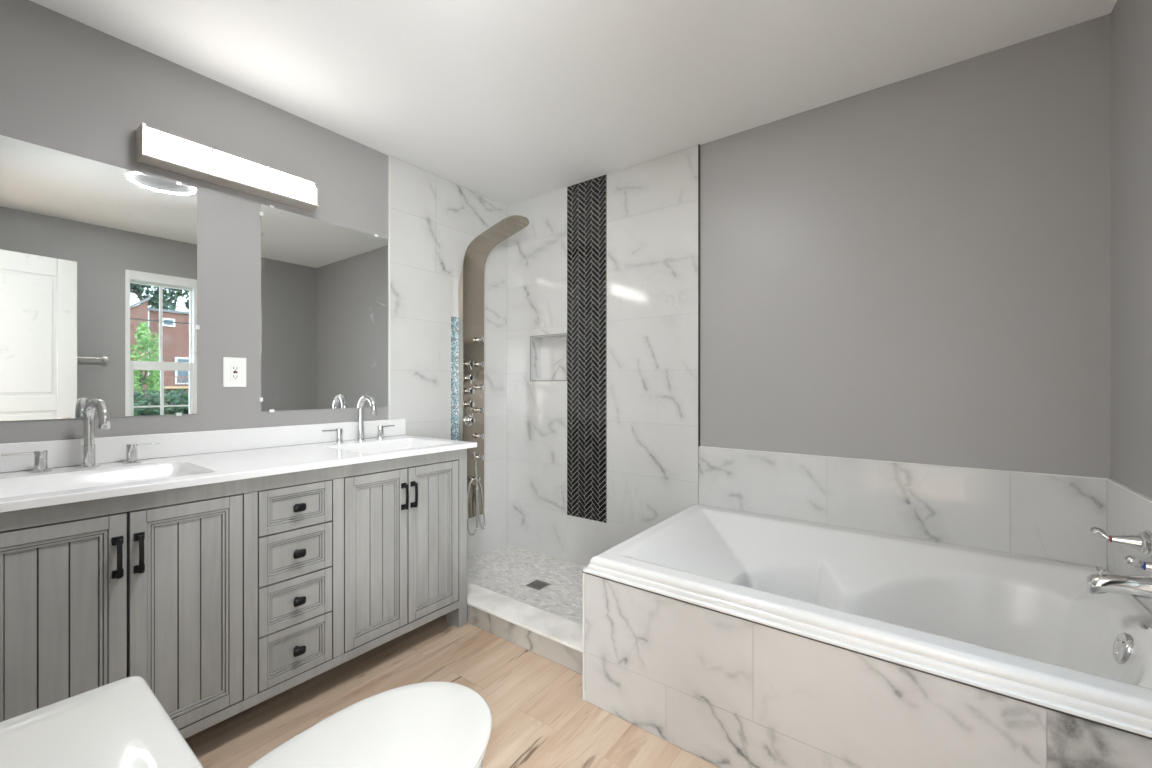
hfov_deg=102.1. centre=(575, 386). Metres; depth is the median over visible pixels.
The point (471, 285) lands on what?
shower panel
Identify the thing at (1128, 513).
wall
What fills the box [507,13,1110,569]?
wall
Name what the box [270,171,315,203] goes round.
diffuser
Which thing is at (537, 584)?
shower drain
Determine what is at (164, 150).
diffuser
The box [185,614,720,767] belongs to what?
floor
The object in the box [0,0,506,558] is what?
wall
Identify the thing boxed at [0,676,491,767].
toilet
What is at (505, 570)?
floor
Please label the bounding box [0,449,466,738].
vanity
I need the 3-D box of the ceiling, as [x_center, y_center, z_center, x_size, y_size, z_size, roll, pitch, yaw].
[-0.030,-1.330,1.514,3.138,0.100,2.756,0,0,37]
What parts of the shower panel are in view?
mixer knob, valve knob, valve knob, valve knob, valve knob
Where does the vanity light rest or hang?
attached to the wall at (68, 85)
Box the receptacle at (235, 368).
[231,364,239,379]
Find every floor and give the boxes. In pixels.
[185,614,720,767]
[467,544,585,624]
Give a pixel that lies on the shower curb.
(555, 638)
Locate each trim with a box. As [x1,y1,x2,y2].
[388,155,389,418]
[698,144,699,446]
[699,446,1151,502]
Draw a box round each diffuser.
[146,130,210,171]
[214,152,266,188]
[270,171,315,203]
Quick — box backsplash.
[0,418,405,472]
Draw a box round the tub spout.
[1086,566,1151,598]
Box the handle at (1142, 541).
[1090,527,1151,556]
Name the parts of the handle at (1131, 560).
lever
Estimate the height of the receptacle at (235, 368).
0.067 m
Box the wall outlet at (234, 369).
[223,357,245,386]
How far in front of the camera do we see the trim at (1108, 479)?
1.79 m
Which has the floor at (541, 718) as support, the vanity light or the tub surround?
the tub surround
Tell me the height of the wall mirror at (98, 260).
0.933 m
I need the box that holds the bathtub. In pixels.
[587,504,1151,730]
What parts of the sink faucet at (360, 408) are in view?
handle, spout, handle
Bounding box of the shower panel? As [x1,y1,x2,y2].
[459,215,528,535]
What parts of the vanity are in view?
door, handle, panel, handle, door, drawer, drawer, drawer, drawer, knob, knob, knob, knob, door, handle, handle, door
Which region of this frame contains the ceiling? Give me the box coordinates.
[30,0,1116,205]
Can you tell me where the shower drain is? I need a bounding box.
[525,579,549,589]
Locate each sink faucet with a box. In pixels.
[1,399,161,472]
[322,394,394,442]
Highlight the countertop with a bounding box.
[0,435,476,511]
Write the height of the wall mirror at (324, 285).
0.942 m
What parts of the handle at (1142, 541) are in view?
lever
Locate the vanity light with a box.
[136,122,318,211]
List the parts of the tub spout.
diverter knob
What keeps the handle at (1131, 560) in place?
attached to the wall at (1128, 513)
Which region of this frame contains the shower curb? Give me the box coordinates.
[467,582,582,674]
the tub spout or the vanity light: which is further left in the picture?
the vanity light
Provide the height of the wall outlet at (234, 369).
0.127 m
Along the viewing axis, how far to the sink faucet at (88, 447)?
1.58 m
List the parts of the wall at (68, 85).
tile panel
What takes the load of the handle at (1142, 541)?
attached to the wall at (1128, 513)
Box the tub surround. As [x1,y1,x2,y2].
[582,567,1151,767]
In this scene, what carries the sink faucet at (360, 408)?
on the countertop
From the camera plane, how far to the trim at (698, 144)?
2.46 m
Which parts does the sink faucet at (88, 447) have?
lever, handle, spout, handle, lever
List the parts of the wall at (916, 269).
tile panel, tile panel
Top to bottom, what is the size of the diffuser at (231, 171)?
0.106 m
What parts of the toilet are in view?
tank lid, lid, seat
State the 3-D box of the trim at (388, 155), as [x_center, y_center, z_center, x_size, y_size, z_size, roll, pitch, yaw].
[-1.036,-0.510,2.581,0.011,1.540,0.006,0,0,37]
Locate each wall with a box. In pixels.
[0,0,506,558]
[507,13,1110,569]
[1107,0,1151,614]
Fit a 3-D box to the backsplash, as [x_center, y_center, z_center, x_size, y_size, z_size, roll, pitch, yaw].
[-1.453,0.230,2.010,0.020,0.093,1.602,0,0,37]
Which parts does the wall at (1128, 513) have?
tile panel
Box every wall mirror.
[0,135,199,420]
[259,204,387,412]
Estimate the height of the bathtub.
0.427 m
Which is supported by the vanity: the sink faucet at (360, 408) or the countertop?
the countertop
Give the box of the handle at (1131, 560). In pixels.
[1124,555,1151,571]
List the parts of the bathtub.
overflow plate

